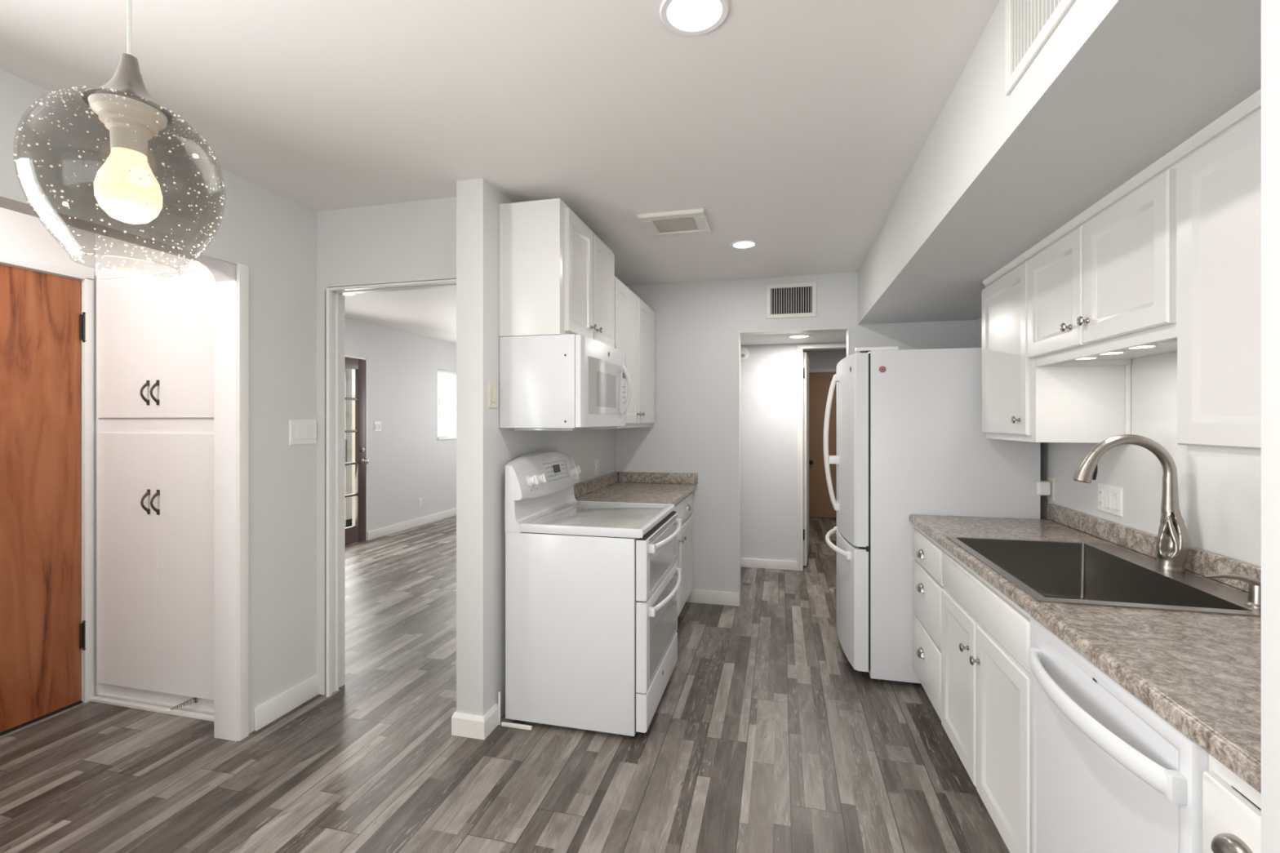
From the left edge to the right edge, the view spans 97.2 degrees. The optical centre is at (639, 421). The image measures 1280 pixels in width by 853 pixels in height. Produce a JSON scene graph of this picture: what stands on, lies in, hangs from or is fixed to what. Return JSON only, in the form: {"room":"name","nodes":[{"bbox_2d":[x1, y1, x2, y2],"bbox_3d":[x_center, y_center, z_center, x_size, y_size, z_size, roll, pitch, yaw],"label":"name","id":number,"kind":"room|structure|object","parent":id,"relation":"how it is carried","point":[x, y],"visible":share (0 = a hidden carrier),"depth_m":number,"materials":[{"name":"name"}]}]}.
{"room":"kitchen","nodes":[
{"label":"kitchen","id":0,"kind":"room"},
{"bbox_2d":[0,207,94,702],"bbox_3d":[-2.474,0.162,2.213,1.050,2.456,1.700,0,0,14],"label":"wall","id":1,"kind":"structure","parent":0,"point":[24,236],"depth_m":2.66,"materials":[{"name":"white paint"}]},
{"bbox_2d":[0,701,82,736],"bbox_3d":[-2.882,1.385,2.343,0.050,0.010,0.914,0,0,14],"label":"trim","id":2,"kind":"structure","parent":1,"relation":"attached to","point":[78,702],"depth_m":2.62,"materials":[{"name":"black wood"}]},
{"bbox_2d":[0,264,86,733],"bbox_3d":[-2.869,0.343,2.354,0.064,2.071,0.922,0,0,14],"label":"door","id":3,"kind":"structure","parent":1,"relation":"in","point":[42,325],"depth_m":2.62,"materials":[{"name":"orange wood"}]},
{"bbox_2d":[0,253,93,702],"bbox_3d":[-2.855,0.328,2.325,0.020,2.125,1.012,0,0,14],"label":"trim","id":4,"kind":"structure","parent":1,"relation":"attached to","point":[87,278],"depth_m":2.79,"materials":[{"name":"white paint"}]},
{"bbox_2d":[88,696,213,721],"bbox_3d":[-2.290,1.380,2.695,0.897,0.020,0.024,0,0,14],"label":"trim","id":5,"kind":"structure","parent":1,"relation":"attached to","point":[149,708],"depth_m":2.70,"materials":[{"name":"white paint"}]},
{"bbox_2d":[0,68,316,733],"bbox_3d":[-2.305,0.162,0.468,0.120,2.456,4.995,0,0,14],"label":"wall","id":6,"kind":"structure","parent":0,"point":[260,228],"depth_m":2.55,"materials":[{"name":"white paint"}]},
{"bbox_2d":[213,280,236,741],"bbox_3d":[-1.808,0.390,2.466,0.124,2.000,0.012,0,0,14],"label":"trim","id":7,"kind":"structure","parent":6,"relation":"attached to","point":[224,292],"depth_m":2.46,"materials":[{"name":"white paint"}]},
{"bbox_2d":[236,263,248,741],"bbox_3d":[-1.738,0.352,2.468,0.018,2.075,0.046,0,0,14],"label":"trim","id":8,"kind":"structure","parent":6,"relation":"attached to","point":[242,270],"depth_m":2.46,"materials":[{"name":"white paint"}]},
{"bbox_2d":[253,673,319,731],"bbox_3d":[-1.681,1.337,2.698,0.014,0.105,0.354,0,0,14],"label":"baseboard","id":9,"kind":"structure","parent":6,"relation":"attached to","point":[268,712],"depth_m":2.67,"materials":[{"name":"white paint"}]},
{"bbox_2d":[288,419,316,444],"bbox_3d":[-1.660,0.055,2.787,0.011,0.122,0.162,0,0,14],"label":"light switch","id":10,"kind":"object","parent":6,"relation":"attached to","point":[301,432],"visible":1,"depth_m":2.78,"materials":[{"name":"white plastic"}]},
{"bbox_2d":[324,278,456,697],"bbox_3d":[-1.176,0.356,2.811,0.840,2.068,0.137,0,0,14],"label":"door frame","id":11,"kind":"structure","parent":6,"relation":"attached to","point":[335,487],"depth_m":2.90,"materials":[{"name":"white paint"}]},
{"bbox_2d":[316,196,456,695],"bbox_3d":[-2.352,0.125,3.105,3.266,2.530,0.111,0,0,14],"label":"wall","id":12,"kind":"structure","parent":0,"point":[407,242],"depth_m":2.81,"materials":[{"name":"white paint"}]},
{"bbox_2d":[345,318,456,540],"bbox_3d":[-3.245,0.125,6.522,0.120,2.530,6.310,0,0,14],"label":"wall","id":13,"kind":"structure","parent":0,"point":[407,464],"depth_m":7.21,"materials":[{"name":"white paint"}]},
{"bbox_2d":[345,368,351,527],"bbox_3d":[-3.444,0.340,6.309,0.067,2.000,0.620,0,0,14],"label":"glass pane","id":14,"kind":"structure","parent":13,"relation":"in","point":[348,371],"depth_m":6.55,"materials":[{"name":"clear glass"}]},
{"bbox_2d":[345,355,367,541],"bbox_3d":[-3.291,0.330,6.096,0.012,2.120,0.960,0,0,14],"label":"trim","id":15,"kind":"structure","parent":13,"relation":"attached to","point":[347,356],"depth_m":6.54,"materials":[{"name":"white paint"}]},
{"bbox_2d":[345,356,368,545],"bbox_3d":[-3.270,0.335,6.096,0.118,2.086,0.910,0,0,14],"label":"door","id":16,"kind":"structure","parent":13,"relation":"in","point":[357,533],"depth_m":6.44,"materials":[{"name":"brown paint"}]},
{"bbox_2d":[373,421,381,431],"bbox_3d":[-3.126,0.067,6.730,0.011,0.123,0.120,0,0,14],"label":"light switch","id":17,"kind":"object","parent":13,"relation":"attached to","point":[377,424],"visible":1,"depth_m":6.72,"materials":[{"name":"white plastic"}]},
{"bbox_2d":[367,508,456,540],"bbox_3d":[-2.805,1.340,8.015,0.014,0.100,3.000,0,0,14],"label":"baseboard","id":18,"kind":"structure","parent":13,"relation":"attached to","point":[371,535],"depth_m":7.29,"materials":[{"name":"white paint"}]},
{"bbox_2d":[418,497,422,507],"bbox_3d":[-2.929,1.093,7.528,0.008,0.115,0.075,0,0,14],"label":"wall outlet","id":19,"kind":"object","parent":13,"relation":"attached to","point":[420,500],"visible":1,"depth_m":7.52,"materials":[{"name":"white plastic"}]},
{"bbox_2d":[437,373,456,439],"bbox_3d":[-2.757,-0.233,8.410,0.115,0.995,1.020,0,0,14],"label":"window","id":20,"kind":"structure","parent":13,"relation":"in","point":[452,437],"depth_m":8.22,"materials":[{"name":"white paint"}]},
{"bbox_2d":[437,368,456,436],"bbox_3d":[-2.747,-0.252,8.408,0.066,0.953,0.990,0,0,14],"label":"window blind","id":21,"kind":"object","parent":20,"relation":"attached to","point":[442,371],"visible":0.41,"depth_m":8.18,"materials":[{"name":"white paint"}]},
{"bbox_2d":[345,286,456,344],"bbox_3d":[-1.621,-1.200,6.175,3.470,0.120,6.300,0,0,14],"label":"ceiling","id":22,"kind":"structure","parent":0,"point":[431,313],"depth_m":5.87,"materials":[{"name":"white paint"}]},
{"bbox_2d":[342,293,357,296],"bbox_3d":[-2.622,-1.137,5.032,0.184,0.006,0.184,0,0,14],"label":"recessed light","id":23,"kind":"object","parent":22,"relation":"in","point":[354,294],"visible":0.31,"depth_m":5.09,"materials":[{"name":"white plastic"}]},
{"bbox_2d":[0,0,999,285],"bbox_3d":[-0.001,-1.126,0.825,6.600,0.120,7.100,0,0,14],"label":"ceiling","id":24,"kind":"structure","parent":0,"point":[797,127],"depth_m":1.85,"materials":[{"name":"white paint"}]},
{"bbox_2d":[13,0,224,275],"bbox_3d":[-0.688,-0.637,0.760,0.209,0.858,0.209,0,0,-19],"label":"pendant lamp","id":25,"kind":"object","parent":24,"relation":"hanging from","point":[126,187],"visible":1,"depth_m":0.74,"materials":[{"name":"grey"}]},
{"bbox_2d":[88,93,168,158],"bbox_3d":[-0.688,-0.389,0.760,0.080,0.058,0.080,0,0,14],"label":"socket","id":26,"kind":"object","parent":25,"relation":"attached to","point":[138,112],"depth_m":0.74,"materials":[{"name":"white"}]},
{"bbox_2d":[636,208,711,238],"bbox_3d":[0.193,-1.057,3.033,0.344,0.018,0.340,0,0,14],"label":"ceiling vent","id":27,"kind":"object","parent":24,"relation":"in","point":[694,221],"visible":1,"depth_m":3.00,"materials":[{"name":"white paint"}]},
{"bbox_2d":[653,217,697,232],"bbox_3d":[0.192,-1.058,3.033,0.212,0.009,0.203,0,0,14],"label":"grille","id":28,"kind":"object","parent":27,"relation":"attached to","point":[682,224],"depth_m":3.04,"materials":[{"name":"beige"}]},
{"bbox_2d":[659,0,728,35],"bbox_3d":[0.141,-1.063,1.464,0.180,0.006,0.180,0,0,14],"label":"recessed light","id":29,"kind":"object","parent":24,"relation":"in","point":[685,17],"visible":1,"depth_m":1.48,"materials":[{"name":"white plastic"}]},
{"bbox_2d":[667,0,720,29],"bbox_3d":[0.141,-1.064,1.464,0.138,0.001,0.138,0,0,14],"label":"diffuser","id":30,"kind":"object","parent":29,"relation":"attached to","point":[682,14],"depth_m":1.47,"materials":[{"name":"white plastic"}]},
{"bbox_2d":[729,240,758,248],"bbox_3d":[0.626,-1.063,3.401,0.168,0.006,0.168,0,0,14],"label":"recessed light","id":31,"kind":"object","parent":24,"relation":"in","point":[740,244],"visible":1,"depth_m":3.40,"materials":[{"name":"white plastic"}]},
{"bbox_2d":[733,241,754,248],"bbox_3d":[0.626,-1.064,3.401,0.126,0.001,0.126,0,0,14],"label":"diffuser","id":32,"kind":"object","parent":31,"relation":"attached to","point":[735,244],"depth_m":3.40,"materials":[{"name":"white plastic"}]},
{"bbox_2d":[0,515,1009,852],"bbox_3d":[-0.149,1.450,3.129,8.000,0.120,11.500,0,0,14],"label":"floor","id":33,"kind":"structure","parent":0,"point":[762,735],"depth_m":2.33,"materials":[{"name":"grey wood"}]},
{"bbox_2d":[94,233,215,715],"bbox_3d":[-2.256,0.163,2.841,0.926,2.455,0.347,0,0,14],"label":"pantry cabinet","id":34,"kind":"object","parent":33,"relation":"on","point":[154,333],"visible":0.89,"depth_m":2.72,"materials":[{"name":"white paint"}]},
{"bbox_2d":[166,697,197,711],"bbox_3d":[-2.152,1.330,2.650,0.112,0.031,0.028,0,0,-45],"label":"door stop","id":35,"kind":"object","parent":34,"relation":"attached to","point":[195,700],"visible":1,"depth_m":2.65,"materials":[{"name":"silver metal"}]},
{"bbox_2d":[505,450,681,736],"bbox_3d":[-0.172,0.774,2.868,0.732,1.231,0.763,0,0,14],"label":"stove","id":36,"kind":"object","parent":33,"relation":"on","point":[592,588],"visible":1,"depth_m":2.53,"materials":[{"name":"white metal"}]},
{"bbox_2d":[674,492,693,617],"bbox_3d":[-0.015,0.956,3.829,0.648,0.868,1.152,0,0,14],"label":"base cabinet","id":37,"kind":"object","parent":33,"relation":"on","point":[684,508],"visible":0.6,"depth_m":3.98,"materials":[{"name":"white paint"}]},
{"bbox_2d":[573,471,697,505],"bbox_3d":[-0.013,0.461,3.830,0.652,0.121,1.159,0,0,14],"label":"countertop","id":38,"kind":"structure","parent":37,"relation":"on","point":[670,488],"depth_m":3.97,"materials":[{"name":"stone"}]},
{"bbox_2d":[912,525,946,720],"bbox_3d":[1.635,0.956,2.573,0.667,0.868,0.560,0,0,14],"label":"base cabinet","id":39,"kind":"object","parent":33,"relation":"on","point":[927,585],"visible":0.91,"depth_m":2.58,"materials":[{"name":"white paint"}]},
{"bbox_2d":[823,346,1040,683],"bbox_3d":[1.611,0.499,3.349,0.991,1.782,0.913,0,0,14],"label":"refrigerator","id":40,"kind":"object","parent":33,"relation":"on","point":[911,440],"visible":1,"depth_m":2.95,"materials":[{"name":"white metal"}]},
{"bbox_2d":[879,366,885,372],"bbox_3d":[1.273,-0.272,2.963,0.033,0.033,0.006,0,0,14],"label":"magnet","id":41,"kind":"object","parent":40,"relation":"attached to","point":[882,369],"visible":1,"depth_m":2.96,"materials":[{"name":"red plastic"}]},
{"bbox_2d":[941,550,1030,852],"bbox_3d":[1.459,0.956,1.879,0.672,0.868,0.868,0,0,14],"label":"base cabinet","id":42,"kind":"object","parent":33,"relation":"on","point":[985,635],"visible":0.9,"depth_m":1.84,"materials":[{"name":"white paint"}]},
{"bbox_2d":[909,503,1261,794],"bbox_3d":[1.437,0.463,1.745,0.652,0.116,2.271,0,0,14],"label":"countertop","id":43,"kind":"structure","parent":42,"relation":"on","point":[1200,673],"depth_m":1.26,"materials":[{"name":"stone"}]},
{"bbox_2d":[946,536,1261,617],"bbox_3d":[1.452,0.550,1.855,0.583,0.300,0.866,0,0,14],"label":"sink","id":44,"kind":"object","parent":43,"relation":"in","point":[1067,572],"depth_m":2.01,"materials":[{"name":"silver metal"}]},
{"bbox_2d":[1071,434,1190,573],"bbox_3d":[1.590,0.261,1.832,0.315,0.435,0.081,0,0,14],"label":"kitchen faucet","id":45,"kind":"object","parent":43,"relation":"on","point":[1173,540],"visible":1,"depth_m":1.80,"materials":[{"name":"silver metal"}]},
{"bbox_2d":[1028,615,1208,852],"bbox_3d":[1.252,0.957,1.159,0.691,0.866,0.627,0,0,14],"label":"dishwasher","id":46,"kind":"object","parent":33,"relation":"on","point":[1109,774],"visible":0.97,"depth_m":1.18,"materials":[{"name":"white metal"}]},
{"bbox_2d":[1202,754,1261,852],"bbox_3d":[1.180,0.956,0.746,0.667,0.868,0.208,0,0,14],"label":"base cabinet","id":47,"kind":"object","parent":33,"relation":"on","point":[1231,807],"visible":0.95,"depth_m":0.85,"materials":[{"name":"white paint"}]},
{"bbox_2d":[456,177,616,718],"bbox_3d":[0.028,0.125,5.628,0.133,2.530,6.464,0,0,14],"label":"wall","id":48,"kind":"structure","parent":0,"point":[484,449],"depth_m":2.50,"materials":[{"name":"white paint"}]},
{"bbox_2d":[451,702,497,739],"bbox_3d":[-0.711,1.343,2.661,0.161,0.094,0.379,0,0,14],"label":"baseboard","id":49,"kind":"object","parent":48,"relation":"attached to","point":[474,726],"visible":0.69,"depth_m":2.48,"materials":[{"name":"white paint"}]},
{"bbox_2d":[487,381,497,408],"bbox_3d":[-0.663,-0.118,2.553,0.011,0.120,0.085,0,0,14],"label":"light switch","id":50,"kind":"object","parent":48,"relation":"attached to","point":[492,387],"visible":1,"depth_m":2.54,"materials":[{"name":"beige plastic"}]},
{"bbox_2d":[497,692,500,724],"bbox_3d":[-0.643,1.315,2.580,0.009,0.150,0.007,0,0,14],"label":"trim","id":51,"kind":"structure","parent":48,"relation":"attached to","point":[499,693],"depth_m":2.58,"materials":[{"name":"white paint"}]},
{"bbox_2d":[501,721,532,730],"bbox_3d":[-0.559,1.382,2.556,0.150,0.016,0.014,0,0,14],"label":"trim","id":52,"kind":"structure","parent":48,"relation":"attached to","point":[503,723],"depth_m":2.55,"materials":[{"name":"white paint"}]},
{"bbox_2d":[498,198,614,347],"bbox_3d":[-0.385,-0.699,2.970,0.349,0.614,0.822,0,0,14],"label":"upper cabinet","id":53,"kind":"object","parent":48,"relation":"attached to","point":[557,276],"visible":0.98,"depth_m":2.60,"materials":[{"name":"white paint"}]},
{"bbox_2d":[499,333,631,431],"bbox_3d":[-0.332,-0.172,2.921,0.468,0.434,0.760,0,0,14],"label":"microwave","id":54,"kind":"object","parent":53,"relation":"attached to","point":[570,382],"visible":1,"depth_m":2.58,"materials":[{"name":"white plastic"}]},
{"bbox_2d":[573,471,618,497],"bbox_3d":[-0.318,0.441,3.906,0.024,0.082,1.156,0,0,14],"label":"backsplash","id":55,"kind":"structure","parent":48,"relation":"attached to","point":[582,488],"depth_m":3.88,"materials":[{"name":"stone"}]},
{"bbox_2d":[595,458,599,475],"bbox_3d":[-0.304,0.328,4.003,0.008,0.115,0.073,0,0,14],"label":"wall outlet","id":56,"kind":"object","parent":48,"relation":"attached to","point":[597,460],"visible":1,"depth_m":4.00,"materials":[{"name":"white plastic"}]},
{"bbox_2d":[614,275,654,428],"bbox_3d":[-0.152,-0.413,3.899,0.348,0.917,1.086,0,0,14],"label":"upper cabinet","id":57,"kind":"object","parent":48,"relation":"attached to","point":[634,319],"visible":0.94,"depth_m":3.82,"materials":[{"name":"white paint"}]},
{"bbox_2d":[740,342,846,560],"bbox_3d":[1.733,0.165,5.243,3.370,2.450,0.107,0,0,14],"label":"wall","id":58,"kind":"structure","parent":0,"point":[768,375],"depth_m":5.32,"materials":[{"name":"white paint"}]},
{"bbox_2d":[740,346,748,361],"bbox_3d":[0.964,-0.640,5.361,0.140,0.140,0.036,0,0,14],"label":"door chime","id":59,"kind":"object","parent":58,"relation":"attached to","point":[744,351],"visible":0.68,"depth_m":5.34,"materials":[{"name":"white plastic"}]},
{"bbox_2d":[740,558,796,570],"bbox_3d":[0.777,1.347,5.418,1.410,0.085,0.016,0,0,14],"label":"baseboard","id":60,"kind":"structure","parent":58,"relation":"attached to","point":[744,562],"depth_m":5.30,"materials":[{"name":"white paint"}]},
{"bbox_2d":[803,351,808,565],"bbox_3d":[1.680,0.361,5.711,0.036,2.033,0.752,0,0,19],"label":"door","id":61,"kind":"structure","parent":58,"relation":"in","point":[806,361],"depth_m":5.37,"materials":[{"name":"white paint"}]},
{"bbox_2d":[796,342,846,570],"bbox_3d":[1.912,0.340,5.195,0.900,2.100,0.135,0,0,14],"label":"trim","id":62,"kind":"structure","parent":58,"relation":"attached to","point":[800,348],"depth_m":5.23,"materials":[{"name":"white paint"}]},
{"bbox_2d":[740,331,846,345],"bbox_3d":[1.351,-0.791,4.744,2.870,0.138,1.140,0,0,14],"label":"ceiling","id":63,"kind":"structure","parent":0,"point":[833,336],"depth_m":4.97,"materials":[{"name":"white paint"}]},
{"bbox_2d":[787,334,811,338],"bbox_3d":[1.355,-0.719,4.800,0.194,0.006,0.194,0,0,14],"label":"recessed light","id":64,"kind":"object","parent":63,"relation":"in","point":[793,336],"visible":1,"depth_m":4.81,"materials":[{"name":"white plastic"}]},
{"bbox_2d":[790,335,808,337],"bbox_3d":[1.355,-0.720,4.800,0.152,0.001,0.152,0,0,14],"label":"diffuser","id":65,"kind":"object","parent":64,"relation":"attached to","point":[791,336],"depth_m":4.81,"materials":[{"name":"white plastic"}]},
{"bbox_2d":[616,271,976,592],"bbox_3d":[1.124,0.162,4.205,2.690,2.456,0.115,0,0,14],"label":"wall","id":66,"kind":"structure","parent":0,"point":[698,325],"depth_m":4.29,"materials":[{"name":"white paint"}]},
{"bbox_2d":[617,471,697,484],"bbox_3d":[0.136,0.441,4.377,0.628,0.082,0.025,0,0,14],"label":"backsplash","id":67,"kind":"structure","parent":66,"relation":"attached to","point":[623,477],"depth_m":4.36,"materials":[{"name":"stone"}]},
{"bbox_2d":[686,589,738,606],"bbox_3d":[0.550,1.340,4.282,0.399,0.100,0.014,0,0,14],"label":"baseboard","id":68,"kind":"structure","parent":66,"relation":"attached to","point":[706,597],"depth_m":4.27,"materials":[{"name":"white paint"}]},
{"bbox_2d":[766,281,816,318],"bbox_3d":[1.111,-0.886,4.145,0.354,0.252,0.008,0,0,14],"label":"air vent","id":69,"kind":"object","parent":66,"relation":"in","point":[798,300],"visible":1,"depth_m":4.14,"materials":[{"name":"white metal"}]},
{"bbox_2d":[738,328,848,606],"bbox_3d":[1.136,0.361,4.201,0.781,2.058,0.122,0,0,14],"label":"trim","id":70,"kind":"structure","parent":66,"relation":"attached to","point":[846,330],"depth_m":4.24,"materials":[{"name":"white paint"}]},
{"bbox_2d":[803,348,846,518],"bbox_3d":[2.114,0.165,6.775,3.370,2.450,3.070,0,0,14],"label":"wall","id":71,"kind":"structure","parent":0,"point":[818,358],"depth_m":8.10,"materials":[{"name":"white paint"}]},
{"bbox_2d":[808,372,836,518],"bbox_3d":[2.775,0.344,8.000,0.800,2.068,0.113,0,0,14],"label":"door","id":72,"kind":"structure","parent":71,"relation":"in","point":[820,505],"depth_m":8.07,"materials":[{"name":"brown wood"}]},
{"bbox_2d":[808,368,836,373],"bbox_3d":[2.787,0.320,8.050,0.920,2.140,0.030,0,0,14],"label":"trim","id":73,"kind":"structure","parent":71,"relation":"attached to","point":[830,370],"depth_m":8.08,"materials":[{"name":"white paint"}]},
{"bbox_2d":[976,317,1261,567],"bbox_3d":[1.948,0.162,2.194,0.120,2.456,3.400,0,0,14],"label":"wall","id":74,"kind":"structure","parent":0,"point":[1220,499],"depth_m":1.99,"materials":[{"name":"white paint"}]},
{"bbox_2d":[1046,475,1054,502],"bbox_3d":[2.030,0.335,2.790,0.008,0.121,0.075,0,0,14],"label":"wall outlet","id":75,"kind":"object","parent":74,"relation":"attached to","point":[1051,479],"visible":0.84,"depth_m":2.77,"materials":[{"name":"beige plastic"}]},
{"bbox_2d":[1036,480,1050,495],"bbox_3d":[1.997,0.333,2.800,0.061,0.070,0.054,0,0,14],"label":"plug adapter","id":76,"kind":"object","parent":75,"relation":"attached to","point":[1043,487],"visible":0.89,"depth_m":2.77,"materials":[{"name":"white plastic"}]},
{"bbox_2d":[982,255,1125,443],"bbox_3d":[1.770,-0.293,2.486,0.362,0.757,0.569,0,0,14],"label":"upper cabinet","id":77,"kind":"object","parent":74,"relation":"attached to","point":[1023,401],"visible":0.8,"depth_m":2.29,"materials":[{"name":"white paint"}]},
{"bbox_2d":[1125,364,1130,434],"bbox_3d":[1.870,-0.075,2.161,0.013,0.319,0.013,0,0,14],"label":"trim","id":78,"kind":"structure","parent":77,"relation":"attached to","point":[1127,366],"depth_m":2.15,"materials":[{"name":"white paint"}]},
{"bbox_2d":[857,0,1261,324],"bbox_3d":[1.520,-0.878,2.299,0.761,0.375,3.396,0,0,14],"label":"soffit","id":79,"kind":"structure","parent":74,"relation":"attached to","point":[1117,86],"depth_m":1.46,"materials":[{"name":"white paint"}]},
{"bbox_2d":[1004,0,1075,95],"bbox_3d":[0.799,-0.920,0.998,0.008,0.256,0.773,0,0,14],"label":"air vent","id":80,"kind":"object","parent":79,"relation":"in","point":[1028,24],"visible":1,"depth_m":1.26,"materials":[{"name":"white metal"}]},
{"bbox_2d":[1027,156,1186,366],"bbox_3d":[1.601,-0.444,1.809,0.362,0.456,0.884,0,0,14],"label":"upper cabinet","id":81,"kind":"object","parent":74,"relation":"attached to","point":[1108,285],"visible":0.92,"depth_m":1.73,"materials":[{"name":"white paint"}]},
{"bbox_2d":[1075,354,1098,359],"bbox_3d":[1.581,-0.228,2.002,0.076,0.015,0.076,0,0,14],"label":"puck light","id":82,"kind":"object","parent":81,"relation":"attached to","point":[1095,356],"visible":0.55,"depth_m":1.98,"materials":[{"name":"white plastic"}]},
{"bbox_2d":[1102,349,1125,354],"bbox_3d":[1.542,-0.228,1.847,0.076,0.015,0.076,0,0,14],"label":"puck light","id":83,"kind":"object","parent":81,"relation":"attached to","point":[1122,351],"visible":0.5,"depth_m":1.82,"materials":[{"name":"white plastic"}]},
{"bbox_2d":[982,88,1261,287],"bbox_3d":[1.433,-0.675,1.713,0.017,0.030,2.207,0,0,14],"label":"trim","id":84,"kind":"structure","parent":81,"relation":"attached to","point":[1252,104],"depth_m":1.53,"materials":[{"name":"white paint"}]},
{"bbox_2d":[1129,342,1158,348],"bbox_3d":[1.503,-0.228,1.692,0.076,0.015,0.076,0,0,14],"label":"puck light","id":85,"kind":"object","parent":81,"relation":"attached to","point":[1154,344],"visible":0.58,"depth_m":1.67,"materials":[{"name":"white plastic"}]},
{"bbox_2d":[1160,337,1177,342],"bbox_3d":[1.470,-0.228,1.556,0.076,0.015,0.076,0,0,14],"label":"puck light","id":86,"kind":"object","parent":81,"relation":"attached to","point":[1172,340],"visible":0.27,"depth_m":1.55,"materials":[{"name":"grey"}]},
{"bbox_2d":[1097,483,1122,516],"bbox_3d":[1.904,0.319,2.291,0.011,0.114,0.170,0,0,14],"label":"light switch","id":87,"kind":"object","parent":74,"relation":"attached to","point":[1109,497],"visible":1,"depth_m":2.28,"materials":[{"name":"white plastic"}]},
{"bbox_2d":[1098,488,1102,496],"bbox_3d":[1.917,0.298,2.346,0.002,0.026,0.030,0,0,14],"label":"socket","id":88,"kind":"object","parent":87,"relation":"attached to","point":[1100,491],"depth_m":2.34,"materials":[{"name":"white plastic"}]},
{"bbox_2d":[1098,499,1102,506],"bbox_3d":[1.917,0.340,2.346,0.002,0.026,0.030,0,0,14],"label":"socket","id":89,"kind":"object","parent":87,"relation":"attached to","point":[1100,501],"depth_m":2.34,"materials":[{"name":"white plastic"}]},
{"bbox_2d":[1047,503,1261,592],"bbox_3d":[1.740,0.444,1.670,0.026,0.077,2.270,0,0,14],"label":"backsplash","id":90,"kind":"structure","parent":74,"relation":"attached to","point":[1201,562],"depth_m":2.03,"materials":[{"name":"stone"}]},
{"bbox_2d":[1177,108,1261,461],"bbox_3d":[1.413,-0.293,0.992,0.333,0.757,0.796,0,0,14],"label":"upper cabinet","id":91,"kind":"object","parent":74,"relation":"attached to","point":[1219,184],"visible":0.78,"depth_m":1.29,"materials":[{"name":"white paint"}]},
{"bbox_2d":[1261,0,1279,852],"bbox_3d":[1.949,0.162,0.374,2.398,2.456,0.137,0,0,14],"label":"wall","id":92,"kind":"structure","parent":0,"point":[1270,9],"depth_m":0.71,"materials":[{"name":"white paint"}]},
{"label":"outside","id":93,"kind":"structure","parent":0,"visible":0},
{"bbox_2d":[351,496,355,525],"bbox_3d":[-5.120,1.480,7.973,4.210,0.120,9.000,0,0,14],"label":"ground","id":94,"kind":"structure","parent":93,"point":[353,497],"depth_m":8.90,"materials":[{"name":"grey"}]},
{"bbox_2d":[351,394,355,493],"bbox_3d":[-6.290,0.455,8.264,0.200,1.930,9.000,0,0,14],"label":"wall","id":95,"kind":"structure","parent":94,"relation":"on","point":[353,395],"depth_m":10.88,"materials":[{"name":"beige"}]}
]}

